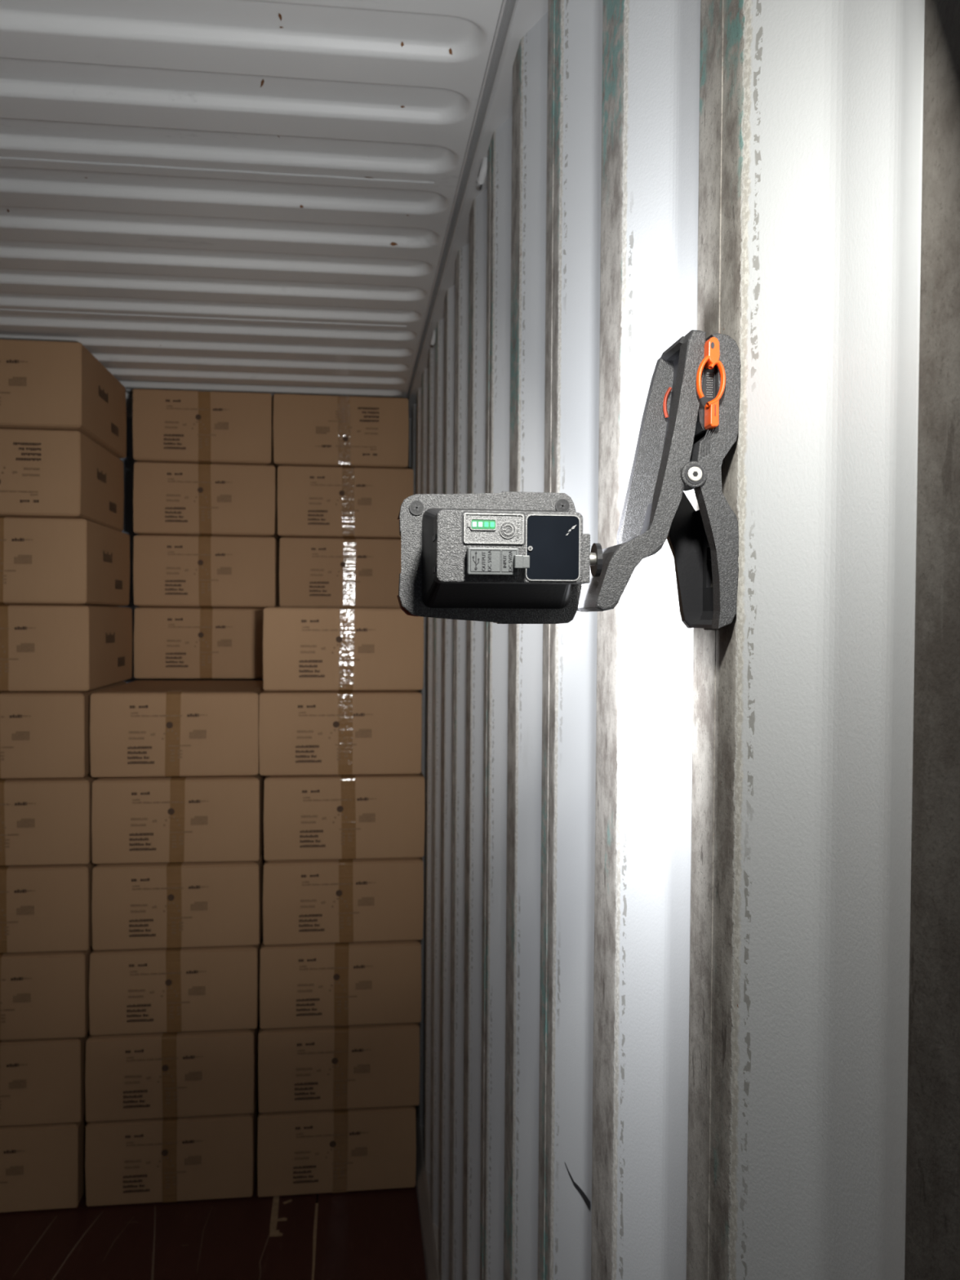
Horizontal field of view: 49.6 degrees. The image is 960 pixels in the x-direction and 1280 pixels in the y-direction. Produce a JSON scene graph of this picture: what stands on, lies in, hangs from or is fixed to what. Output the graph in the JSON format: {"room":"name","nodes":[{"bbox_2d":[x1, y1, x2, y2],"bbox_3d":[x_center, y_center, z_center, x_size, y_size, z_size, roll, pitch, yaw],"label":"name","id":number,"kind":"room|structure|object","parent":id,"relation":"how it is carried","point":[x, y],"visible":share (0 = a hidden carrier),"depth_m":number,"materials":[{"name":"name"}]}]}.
{"room":"shipping container interior","nodes":[
{"label":"shipping container interior","id":0,"kind":"room"},
{"bbox_2d":[0,1171,426,1279],"bbox_3d":[-1.180,1.720,1.767,2.306,0.029,5.118,0,1,-7],"label":"floor","id":1,"kind":"structure","parent":0,"point":[375,1234],"depth_m":2.91,"materials":[{"name":"red wood"}]},
{"bbox_2d":[0,1112,88,1212],"bbox_3d":[-1.462,1.544,3.319,0.487,0.254,0.596,0,1,-7],"label":"cardboard box","id":2,"kind":"object","parent":1,"relation":"on","point":[42,1166],"visible":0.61,"depth_m":3.05,"materials":[{"name":"brown cardboard"}]},
{"bbox_2d":[3,1150,15,1153],"bbox_3d":[-1.456,1.548,3.020,0.205,0.173,0.001,0,1,-7],"label":"print","id":3,"kind":"object","parent":2,"relation":"attached to","point":[7,1151],"depth_m":3.03},
{"bbox_2d":[0,1150,24,1183],"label":"print","id":4,"kind":"object","parent":2,"relation":"attached to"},
{"bbox_2d":[0,1029,89,1126],"bbox_3d":[-1.450,1.290,3.314,0.487,0.254,0.596,0,1,-7],"label":"cardboard box","id":5,"kind":"object","parent":2,"relation":"on","point":[42,1081],"visible":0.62,"depth_m":3.04,"materials":[{"name":"brown cardboard"}]},
{"bbox_2d":[6,1063,18,1066],"bbox_3d":[-1.445,1.293,3.015,0.205,0.173,0.001,0,1,-7],"label":"print","id":6,"kind":"object","parent":5,"relation":"attached to","point":[7,1064],"depth_m":3.02},
{"bbox_2d":[0,1063,27,1109],"bbox_3d":[-1.431,1.300,3.017,0.225,0.146,0.001,0,1,-7],"label":"print","id":7,"kind":"object","parent":5,"relation":"attached to","point":[24,1080],"depth_m":3.03},
{"bbox_2d":[0,944,93,1040],"bbox_3d":[-1.432,1.035,3.306,0.487,0.254,0.596,0,1,-7],"label":"cardboard box","id":8,"kind":"object","parent":5,"relation":"on","point":[43,995],"visible":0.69,"depth_m":3.03,"materials":[{"name":"brown cardboard"}]},
{"bbox_2d":[0,977,31,1022],"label":"print","id":9,"kind":"object","parent":8,"relation":"attached to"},
{"bbox_2d":[10,977,22,980],"bbox_3d":[-1.429,1.039,3.006,0.205,0.173,0.002,0,1,-6],"label":"print","id":10,"kind":"object","parent":8,"relation":"attached to","point":[20,978],"depth_m":3.02},
{"bbox_2d":[0,860,97,953],"bbox_3d":[-1.423,0.781,3.305,0.487,0.254,0.596,0,1,-7],"label":"cardboard box","id":11,"kind":"object","parent":8,"relation":"on","point":[43,908],"visible":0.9,"depth_m":3.03,"materials":[{"name":"brown cardboard"}]},
{"bbox_2d":[0,889,35,938],"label":"print","id":12,"kind":"object","parent":11,"relation":"attached to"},
{"bbox_2d":[13,889,26,893],"bbox_3d":[-1.419,0.785,3.006,0.205,0.173,0.001,0,1,-7],"label":"print","id":13,"kind":"object","parent":11,"relation":"attached to","point":[18,891],"depth_m":3.02},
{"bbox_2d":[0,773,97,866],"bbox_3d":[-1.421,0.526,3.300,0.487,0.254,0.596,0,1,-7],"label":"cardboard box","id":14,"kind":"object","parent":11,"relation":"on","point":[43,821],"visible":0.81,"depth_m":3.02,"materials":[{"name":"brown cardboard"}]},
{"bbox_2d":[0,802,35,850],"bbox_3d":[-1.401,0.537,3.003,0.225,0.146,0.001,0,1,-7],"label":"print","id":15,"kind":"object","parent":14,"relation":"attached to","point":[3,804],"depth_m":3.01},
{"bbox_2d":[14,801,26,805],"bbox_3d":[-1.415,0.530,3.001,0.205,0.173,0.001,0,1,-7],"label":"print","id":16,"kind":"object","parent":14,"relation":"attached to","point":[24,803],"depth_m":3.01},
{"bbox_2d":[0,680,126,779],"bbox_3d":[-1.431,0.272,3.288,0.487,0.254,0.596,0,1,-7],"label":"cardboard box","id":17,"kind":"object","parent":14,"relation":"on","point":[44,735],"visible":0.8,"depth_m":3.01,"materials":[{"name":"brown cardboard"}]},
{"bbox_2d":[0,715,31,760],"bbox_3d":[-1.411,0.283,2.990,0.225,0.146,0.001,0,1,-7],"label":"print","id":18,"kind":"object","parent":17,"relation":"attached to","point":[19,732],"depth_m":3.00},
{"bbox_2d":[9,714,22,717],"bbox_3d":[-1.425,0.276,2.988,0.205,0.173,0.003,0,1,-8],"label":"print","id":19,"kind":"object","parent":17,"relation":"attached to","point":[13,715],"depth_m":3.00},
{"bbox_2d":[0,604,132,692],"bbox_3d":[-1.414,0.017,3.289,0.487,0.254,0.596,0,1,-7],"label":"cardboard box","id":20,"kind":"object","parent":17,"relation":"on","point":[43,647],"visible":1,"depth_m":3.02,"materials":[{"name":"brown cardboard"}]},
{"bbox_2d":[0,626,34,675],"bbox_3d":[-1.397,0.028,2.991,0.225,0.146,0.001,0,1,-7],"label":"print","id":21,"kind":"object","parent":20,"relation":"attached to","point":[24,644],"depth_m":3.00},
{"bbox_2d":[14,626,26,629],"bbox_3d":[-1.411,0.021,2.989,0.205,0.173,0.001,0,1,-7],"label":"print","id":22,"kind":"object","parent":20,"relation":"attached to","point":[18,627],"depth_m":3.00},
{"bbox_2d":[0,516,129,606],"bbox_3d":[-1.420,-0.237,3.283,0.487,0.254,0.596,0,1,-7],"label":"cardboard box","id":23,"kind":"object","parent":20,"relation":"on","point":[44,561],"visible":1,"depth_m":3.01,"materials":[{"name":"brown cardboard"}]},
{"bbox_2d":[0,538,32,583],"bbox_3d":[-1.402,-0.226,2.986,0.225,0.146,0.001,0,1,-7],"label":"print","id":24,"kind":"object","parent":23,"relation":"attached to","point":[21,556],"depth_m":2.99},
{"bbox_2d":[11,537,23,541],"bbox_3d":[-1.416,-0.233,2.983,0.205,0.173,0.001,0,1,-7],"label":"print","id":25,"kind":"object","parent":23,"relation":"attached to","point":[15,539],"depth_m":2.99},
{"bbox_2d":[0,428,124,531],"bbox_3d":[-1.437,-0.492,3.275,0.487,0.254,0.596,0,1,-7],"label":"cardboard box","id":26,"kind":"object","parent":23,"relation":"on","point":[44,473],"visible":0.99,"depth_m":3.01,"materials":[{"name":"brown cardboard"}]},
{"bbox_2d":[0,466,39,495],"bbox_3d":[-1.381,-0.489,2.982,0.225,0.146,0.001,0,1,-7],"label":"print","id":27,"kind":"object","parent":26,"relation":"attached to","point":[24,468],"depth_m":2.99},
{"bbox_2d":[0,442,40,502],"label":"print","id":28,"kind":"object","parent":26,"relation":"attached to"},
{"bbox_2d":[0,338,126,458],"bbox_3d":[-1.427,-0.746,3.266,0.487,0.254,0.596,0,1,-7],"label":"cardboard box","id":29,"kind":"object","parent":26,"relation":"on","point":[59,385],"visible":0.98,"depth_m":3.00,"materials":[{"name":"brown cardboard"}]},
{"bbox_2d":[6,360,18,363],"bbox_3d":[-1.424,-0.742,2.966,0.205,0.173,0.001,0,1,-7],"label":"print","id":30,"kind":"object","parent":29,"relation":"attached to","point":[10,361],"depth_m":2.98},
{"bbox_2d":[0,360,27,405],"bbox_3d":[-1.410,-0.735,2.969,0.225,0.146,0.001,0,1,-7],"label":"print","id":31,"kind":"object","parent":29,"relation":"attached to","point":[14,377],"depth_m":2.98},
{"bbox_2d":[98,385,118,436],"bbox_3d":[-1.190,-0.732,3.336,0.001,0.114,0.266,0,1,-7],"label":"print","id":32,"kind":"object","parent":29,"relation":"attached to","point":[99,385],"depth_m":3.31},
{"bbox_2d":[97,468,116,513],"bbox_3d":[-1.200,-0.477,3.346,0.001,0.114,0.266,0,1,-7],"label":"print","id":33,"kind":"object","parent":26,"relation":"attached to","point":[97,468],"depth_m":3.32},
{"bbox_2d":[103,551,122,589],"bbox_3d":[-1.184,-0.223,3.353,0.001,0.114,0.266,0,1,-7],"label":"print","id":34,"kind":"object","parent":23,"relation":"attached to","point":[104,551],"depth_m":3.33},
{"bbox_2d":[106,632,124,666],"bbox_3d":[-1.177,0.032,3.358,0.001,0.114,0.266,0,1,-7],"label":"print","id":35,"kind":"object","parent":20,"relation":"attached to","point":[122,658],"depth_m":3.33},
{"bbox_2d":[84,1086,258,1206],"bbox_3d":[-0.959,1.546,3.383,0.485,0.254,0.596,0,1,-7],"label":"cardboard box","id":36,"kind":"object","parent":1,"relation":"on","point":[215,1157],"visible":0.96,"depth_m":3.09,"materials":[{"name":"brown cardboard"}]},
{"bbox_2d":[123,1133,194,1192],"bbox_3d":[-0.954,1.550,3.084,0.204,0.173,0.001,0,1,-7],"label":"print","id":37,"kind":"object","parent":36,"relation":"attached to","point":[153,1162],"depth_m":3.09},
{"bbox_2d":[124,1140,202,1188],"bbox_3d":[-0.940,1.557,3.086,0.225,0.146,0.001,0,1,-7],"label":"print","id":38,"kind":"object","parent":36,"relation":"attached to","point":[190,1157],"depth_m":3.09},
{"bbox_2d":[84,1017,260,1122],"bbox_3d":[-0.956,1.292,3.376,0.486,0.254,0.596,0,1,-7],"label":"cardboard box","id":39,"kind":"object","parent":36,"relation":"on","point":[193,1073],"visible":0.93,"depth_m":3.08,"materials":[{"name":"brown cardboard"}]},
{"bbox_2d":[123,1048,194,1108],"bbox_3d":[-0.950,1.295,3.076,0.205,0.173,0.003,0,1,-8],"label":"print","id":40,"kind":"object","parent":39,"relation":"attached to","point":[165,1068],"depth_m":3.07},
{"bbox_2d":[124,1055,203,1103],"bbox_3d":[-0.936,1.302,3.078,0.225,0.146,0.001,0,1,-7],"label":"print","id":41,"kind":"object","parent":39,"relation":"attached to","point":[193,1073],"depth_m":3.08},
{"bbox_2d":[88,932,262,1035],"bbox_3d":[-0.944,1.037,3.373,0.485,0.254,0.596,0,1,-7],"label":"cardboard box","id":42,"kind":"object","parent":39,"relation":"on","point":[192,988],"visible":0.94,"depth_m":3.08,"materials":[{"name":"brown cardboard"}]},
{"bbox_2d":[126,963,197,1022],"bbox_3d":[-0.939,1.041,3.074,0.204,0.173,0.001,0,1,-7],"label":"print","id":43,"kind":"object","parent":42,"relation":"attached to","point":[168,982],"depth_m":3.07},
{"bbox_2d":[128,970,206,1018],"bbox_3d":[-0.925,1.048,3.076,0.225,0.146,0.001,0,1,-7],"label":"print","id":44,"kind":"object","parent":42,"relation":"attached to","point":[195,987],"depth_m":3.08},
{"bbox_2d":[91,848,265,950],"bbox_3d":[-0.934,0.783,3.362,0.482,0.254,0.596,0,1,-7],"label":"cardboard box","id":45,"kind":"object","parent":42,"relation":"on","point":[188,904],"visible":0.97,"depth_m":3.07,"materials":[{"name":"brown cardboard"}]},
{"bbox_2d":[128,878,199,937],"bbox_3d":[-0.929,0.787,3.063,0.203,0.173,0.001,0,1,-7],"label":"print","id":46,"kind":"object","parent":45,"relation":"attached to","point":[158,907],"depth_m":3.07},
{"bbox_2d":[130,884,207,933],"bbox_3d":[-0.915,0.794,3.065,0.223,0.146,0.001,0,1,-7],"label":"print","id":47,"kind":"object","parent":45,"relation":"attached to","point":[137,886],"depth_m":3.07},
{"bbox_2d":[91,772,266,864],"bbox_3d":[-0.931,0.528,3.357,0.481,0.254,0.596,0,1,-7],"label":"cardboard box","id":48,"kind":"object","parent":45,"relation":"on","point":[197,819],"visible":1,"depth_m":3.06,"materials":[{"name":"brown cardboard"}]},
{"bbox_2d":[129,791,199,850],"bbox_3d":[-0.927,0.532,3.057,0.203,0.173,0.001,0,1,-7],"label":"print","id":49,"kind":"object","parent":48,"relation":"attached to","point":[171,811],"depth_m":3.05},
{"bbox_2d":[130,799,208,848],"bbox_3d":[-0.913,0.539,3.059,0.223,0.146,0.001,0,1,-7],"label":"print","id":50,"kind":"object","parent":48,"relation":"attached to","point":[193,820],"depth_m":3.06},
{"bbox_2d":[89,680,264,777],"bbox_3d":[-0.935,0.274,3.356,0.484,0.254,0.596,0,1,-7],"label":"cardboard box","id":51,"kind":"object","parent":48,"relation":"on","point":[190,728],"visible":0.99,"depth_m":3.07,"materials":[{"name":"brown cardboard"}]},
{"bbox_2d":[127,705,199,764],"bbox_3d":[-0.931,0.278,3.056,0.204,0.173,0.001,0,1,-7],"label":"print","id":52,"kind":"object","parent":51,"relation":"attached to","point":[169,725],"depth_m":3.05},
{"bbox_2d":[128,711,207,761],"bbox_3d":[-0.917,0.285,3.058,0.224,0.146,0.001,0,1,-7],"label":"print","id":53,"kind":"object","parent":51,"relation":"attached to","point":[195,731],"depth_m":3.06},
{"bbox_2d":[133,607,264,679],"bbox_3d":[-1.006,0.006,3.960,0.487,0.254,0.604,0,1,-7],"label":"cardboard box","id":54,"kind":"object","parent":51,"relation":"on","point":[170,642],"visible":0.97,"depth_m":3.66,"materials":[{"name":"brown cardboard"}]},
{"bbox_2d":[165,617,225,666],"bbox_3d":[-1.000,0.010,3.657,0.205,0.173,0.001,0,1,-7],"label":"print","id":55,"kind":"object","parent":54,"relation":"attached to","point":[189,642],"depth_m":3.66},
{"bbox_2d":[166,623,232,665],"bbox_3d":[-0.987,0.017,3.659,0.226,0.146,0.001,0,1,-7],"label":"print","id":56,"kind":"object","parent":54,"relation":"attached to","point":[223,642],"depth_m":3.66},
{"bbox_2d":[133,534,279,608],"bbox_3d":[-1.006,-0.249,3.955,0.488,0.254,0.604,0,1,-7],"label":"cardboard box","id":57,"kind":"object","parent":54,"relation":"on","point":[218,571],"visible":0.97,"depth_m":3.66,"materials":[{"name":"brown cardboard"}]},
{"bbox_2d":[164,545,225,595],"bbox_3d":[-1.000,-0.245,3.651,0.206,0.173,0.001,0,1,-7],"label":"print","id":58,"kind":"object","parent":57,"relation":"attached to","point":[189,570],"depth_m":3.65},
{"bbox_2d":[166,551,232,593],"bbox_3d":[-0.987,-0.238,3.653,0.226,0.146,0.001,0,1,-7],"label":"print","id":59,"kind":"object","parent":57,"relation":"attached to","point":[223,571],"depth_m":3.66},
{"bbox_2d":[133,462,280,542],"bbox_3d":[-1.005,-0.503,3.949,0.487,0.254,0.604,0,1,-7],"label":"cardboard box","id":60,"kind":"object","parent":57,"relation":"on","point":[172,499],"visible":0.98,"depth_m":3.65,"materials":[{"name":"brown cardboard"}]},
{"bbox_2d":[164,472,225,522],"bbox_3d":[-0.999,-0.499,3.646,0.205,0.173,0.001,0,1,-7],"label":"print","id":61,"kind":"object","parent":60,"relation":"attached to","point":[189,497],"depth_m":3.65},
{"bbox_2d":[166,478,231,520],"bbox_3d":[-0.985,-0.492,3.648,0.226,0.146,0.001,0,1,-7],"label":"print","id":62,"kind":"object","parent":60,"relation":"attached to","point":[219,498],"depth_m":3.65},
{"bbox_2d":[132,388,277,471],"bbox_3d":[-1.012,-0.758,3.943,0.475,0.254,0.604,0,1,-7],"label":"cardboard box","id":63,"kind":"object","parent":60,"relation":"on","point":[169,426],"visible":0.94,"depth_m":3.65,"materials":[{"name":"brown cardboard"}]},
{"bbox_2d":[164,399,222,448],"bbox_3d":[-1.005,-0.754,3.640,0.200,0.173,0.001,0,1,-7],"label":"print","id":64,"kind":"object","parent":63,"relation":"attached to","point":[197,416],"depth_m":3.63},
{"bbox_2d":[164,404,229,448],"bbox_3d":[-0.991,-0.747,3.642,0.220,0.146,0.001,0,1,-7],"label":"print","id":65,"kind":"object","parent":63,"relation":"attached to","point":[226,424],"depth_m":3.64},
{"bbox_2d":[257,1105,416,1197],"bbox_3d":[-0.468,1.548,3.441,0.476,0.254,0.596,0,1,-7],"label":"cardboard box","id":66,"kind":"object","parent":1,"relation":"on","point":[366,1148],"visible":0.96,"depth_m":3.15,"materials":[{"name":"brown cardboard"}]},
{"bbox_2d":[293,1125,360,1183],"bbox_3d":[-0.463,1.552,3.141,0.201,0.173,0.001,0,1,-7],"label":"print","id":67,"kind":"object","parent":66,"relation":"attached to","point":[322,1154],"depth_m":3.14},
{"bbox_2d":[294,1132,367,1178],"bbox_3d":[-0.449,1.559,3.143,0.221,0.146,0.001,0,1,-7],"label":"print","id":68,"kind":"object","parent":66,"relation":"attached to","point":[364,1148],"depth_m":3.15},
{"bbox_2d":[257,1022,419,1113],"bbox_3d":[-0.460,1.294,3.433,0.484,0.254,0.596,0,1,-7],"label":"cardboard box","id":69,"kind":"object","parent":66,"relation":"on","point":[325,1068],"visible":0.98,"depth_m":3.14,"materials":[{"name":"brown cardboard"}]},
{"bbox_2d":[294,1042,363,1100],"bbox_3d":[-0.455,1.298,3.134,0.204,0.173,0.001,0,1,-7],"label":"print","id":70,"kind":"object","parent":69,"relation":"attached to","point":[335,1060],"depth_m":3.13},
{"bbox_2d":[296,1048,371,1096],"bbox_3d":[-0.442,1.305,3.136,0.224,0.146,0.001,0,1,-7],"label":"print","id":71,"kind":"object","parent":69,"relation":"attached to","point":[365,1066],"depth_m":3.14},
{"bbox_2d":[259,939,421,1029],"bbox_3d":[-0.456,1.039,3.429,0.484,0.254,0.596,0,1,-7],"label":"cardboard box","id":72,"kind":"object","parent":69,"relation":"on","point":[301,985],"visible":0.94,"depth_m":3.13,"materials":[{"name":"brown cardboard"}]},
{"bbox_2d":[296,958,364,1016],"bbox_3d":[-0.450,1.043,3.130,0.204,0.173,0.001,0,1,-7],"label":"print","id":73,"kind":"object","parent":72,"relation":"attached to","point":[336,976],"depth_m":3.12},
{"bbox_2d":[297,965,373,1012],"bbox_3d":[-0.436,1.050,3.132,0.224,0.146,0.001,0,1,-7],"label":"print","id":74,"kind":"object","parent":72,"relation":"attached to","point":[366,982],"depth_m":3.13},
{"bbox_2d":[262,857,423,945],"bbox_3d":[-0.446,0.785,3.424,0.481,0.254,0.596,0,1,-7],"label":"cardboard box","id":75,"kind":"object","parent":72,"relation":"on","point":[309,901],"visible":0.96,"depth_m":3.13,"materials":[{"name":"brown cardboard"}]},
{"bbox_2d":[298,874,367,931],"bbox_3d":[-0.441,0.789,3.124,0.203,0.173,0.001,0,1,-7],"label":"print","id":76,"kind":"object","parent":75,"relation":"attached to","point":[339,892],"depth_m":3.12},
{"bbox_2d":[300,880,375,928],"bbox_3d":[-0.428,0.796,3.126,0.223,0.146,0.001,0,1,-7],"label":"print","id":77,"kind":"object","parent":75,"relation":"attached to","point":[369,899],"depth_m":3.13},
{"bbox_2d":[263,771,424,860],"bbox_3d":[-0.442,0.530,3.415,0.481,0.254,0.596,0,1,-7],"label":"cardboard box","id":78,"kind":"object","parent":75,"relation":"on","point":[371,816],"visible":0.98,"depth_m":3.12,"materials":[{"name":"brown cardboard"}]},
{"bbox_2d":[299,789,368,847],"bbox_3d":[-0.437,0.534,3.115,0.203,0.173,0.001,0,1,-7],"label":"print","id":79,"kind":"object","parent":78,"relation":"attached to","point":[329,818],"depth_m":3.12},
{"bbox_2d":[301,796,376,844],"bbox_3d":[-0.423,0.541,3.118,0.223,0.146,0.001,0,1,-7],"label":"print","id":80,"kind":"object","parent":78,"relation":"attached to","point":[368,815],"depth_m":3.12},
{"bbox_2d":[258,690,422,776],"bbox_3d":[-0.452,0.276,3.407,0.484,0.254,0.596,0,1,-7],"label":"cardboard box","id":81,"kind":"object","parent":78,"relation":"on","point":[301,733],"visible":0.98,"depth_m":3.11,"materials":[{"name":"brown cardboard"}]},
{"bbox_2d":[295,704,364,762],"bbox_3d":[-0.448,0.280,3.108,0.204,0.173,0.001,0,1,-7],"label":"print","id":82,"kind":"object","parent":81,"relation":"attached to","point":[335,724],"depth_m":3.10},
{"bbox_2d":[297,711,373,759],"bbox_3d":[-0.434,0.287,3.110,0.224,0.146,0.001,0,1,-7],"label":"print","id":83,"kind":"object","parent":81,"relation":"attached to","point":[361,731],"depth_m":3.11},
{"bbox_2d":[262,606,423,691],"bbox_3d":[-0.442,0.021,3.406,0.478,0.254,0.596,0,1,-7],"label":"cardboard box","id":84,"kind":"object","parent":81,"relation":"on","point":[305,648],"visible":0.99,"depth_m":3.11,"materials":[{"name":"brown cardboard"}]},
{"bbox_2d":[298,619,367,677],"bbox_3d":[-0.438,0.025,3.107,0.201,0.173,0.001,0,1,-7],"label":"print","id":85,"kind":"object","parent":84,"relation":"attached to","point":[339,639],"depth_m":3.10},
{"bbox_2d":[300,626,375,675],"bbox_3d":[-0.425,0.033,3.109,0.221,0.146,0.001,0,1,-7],"label":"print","id":86,"kind":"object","parent":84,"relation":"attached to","point":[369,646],"depth_m":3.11},
{"bbox_2d":[279,537,400,607],"bbox_3d":[-0.515,-0.247,4.022,0.479,0.254,0.604,0,1,-7],"label":"cardboard box","id":87,"kind":"object","parent":84,"relation":"on","point":[314,572],"visible":0.94,"depth_m":3.72,"materials":[{"name":"brown cardboard"}]},
{"bbox_2d":[309,547,366,595],"bbox_3d":[-0.508,-0.243,3.718,0.202,0.173,0.001,0,1,-7],"label":"print","id":88,"kind":"object","parent":87,"relation":"attached to","point":[343,564],"depth_m":3.71},
{"bbox_2d":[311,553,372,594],"bbox_3d":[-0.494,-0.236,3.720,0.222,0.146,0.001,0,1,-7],"label":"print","id":89,"kind":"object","parent":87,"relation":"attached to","point":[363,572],"depth_m":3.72},
{"bbox_2d":[277,465,413,538],"bbox_3d":[-0.517,-0.501,4.015,0.483,0.254,0.604,0,1,-7],"label":"cardboard box","id":90,"kind":"object","parent":87,"relation":"on","point":[313,501],"visible":0.98,"depth_m":3.72,"materials":[{"name":"brown cardboard"}]},
{"bbox_2d":[307,475,365,524],"bbox_3d":[-0.511,-0.497,3.711,0.204,0.173,0.001,0,1,-7],"label":"print","id":91,"kind":"object","parent":90,"relation":"attached to","point":[331,500],"depth_m":3.71},
{"bbox_2d":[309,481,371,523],"bbox_3d":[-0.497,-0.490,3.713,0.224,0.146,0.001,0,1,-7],"label":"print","id":92,"kind":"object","parent":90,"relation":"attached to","point":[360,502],"depth_m":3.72},
{"bbox_2d":[273,393,408,468],"bbox_3d":[-0.531,-0.756,4.007,0.480,0.254,0.604,0,1,-7],"label":"cardboard box","id":93,"kind":"object","parent":90,"relation":"on","point":[309,430],"visible":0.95,"depth_m":3.71,"materials":[{"name":"brown cardboard"}]},
{"bbox_2d":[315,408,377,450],"bbox_3d":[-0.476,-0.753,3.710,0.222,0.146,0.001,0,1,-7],"label":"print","id":94,"kind":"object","parent":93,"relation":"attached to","point":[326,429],"depth_m":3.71},
{"bbox_2d":[321,407,378,455],"bbox_3d":[-0.463,-0.746,3.712,0.202,0.173,0.001,0,1,-7],"label":"print","id":95,"kind":"object","parent":93,"relation":"attached to","point":[345,431],"depth_m":3.71},
{"bbox_2d":[0,0,502,417],"bbox_3d":[-1.155,-0.859,1.591,2.294,0.021,5.361,0,1,-7],"label":"ceiling","id":96,"kind":"structure","parent":0,"point":[243,196],"depth_m":1.94,"materials":[{"name":"white paint"}]},
{"bbox_2d":[120,417,408,683],"bbox_3d":[-1.463,0.354,4.296,2.440,2.590,0.030,0,1,-7],"label":"wall","id":97,"kind":"structure","parent":0,"point":[128,462],"depth_m":4.26,"materials":[{"name":"metal"}]},
{"bbox_2d":[408,0,959,1279],"bbox_3d":[0.008,0.425,1.885,0.027,2.532,5.120,0,1,-7],"label":"wall","id":98,"kind":"structure","parent":0,"point":[690,943],"depth_m":0.65,"materials":[{"name":"white metal"}]},
{"bbox_2d":[316,1182,426,1275],"bbox_3d":[-1.179,1.750,1.808,2.520,0.031,5.200,0,1,-7],"label":"trim","id":99,"kind":"structure","parent":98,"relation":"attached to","point":[415,1182],"depth_m":3.04,"materials":[{"name":"paint"}]},
{"bbox_2d":[415,1105,439,1279],"bbox_3d":[0.016,1.669,1.914,0.105,0.085,5.120,0,1,-7],"label":"baseboard","id":100,"kind":"structure","parent":98,"relation":"attached to","point":[429,1231],"depth_m":2.97,"materials":[{"name":"paint"}]},
{"bbox_2d":[404,0,547,418],"bbox_3d":[0.027,-0.843,1.859,0.116,0.070,5.120,0,1,-7],"label":"top rail","id":101,"kind":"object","parent":98,"relation":"attached to","point":[517,18],"depth_m":1.79,"materials":[{"name":"white metal"}]},
{"bbox_2d":[396,329,741,628],"bbox_3d":[0.060,-0.095,0.614,0.209,0.177,0.097,0,1,-23],"label":"work light","id":102,"kind":"object","parent":98,"relation":"attached to","point":[504,557],"visible":1,"depth_m":0.61,"materials":[{"name":"black plastic"}]},
{"bbox_2d":[590,542,602,577],"bbox_3d":[0.069,-0.047,0.615,0.003,0.020,0.020,0,1,-7],"label":"washer","id":103,"kind":"object","parent":102,"relation":"in","point":[596,553],"depth_m":0.61,"materials":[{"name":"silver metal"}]},
{"bbox_2d":[692,471,697,476],"bbox_3d":[0.127,-0.098,0.611,0.003,0.003,0.001,0,1,-7],"label":"socket","id":104,"kind":"object","parent":102,"relation":"attached to","point":[695,473],"depth_m":0.61,"materials":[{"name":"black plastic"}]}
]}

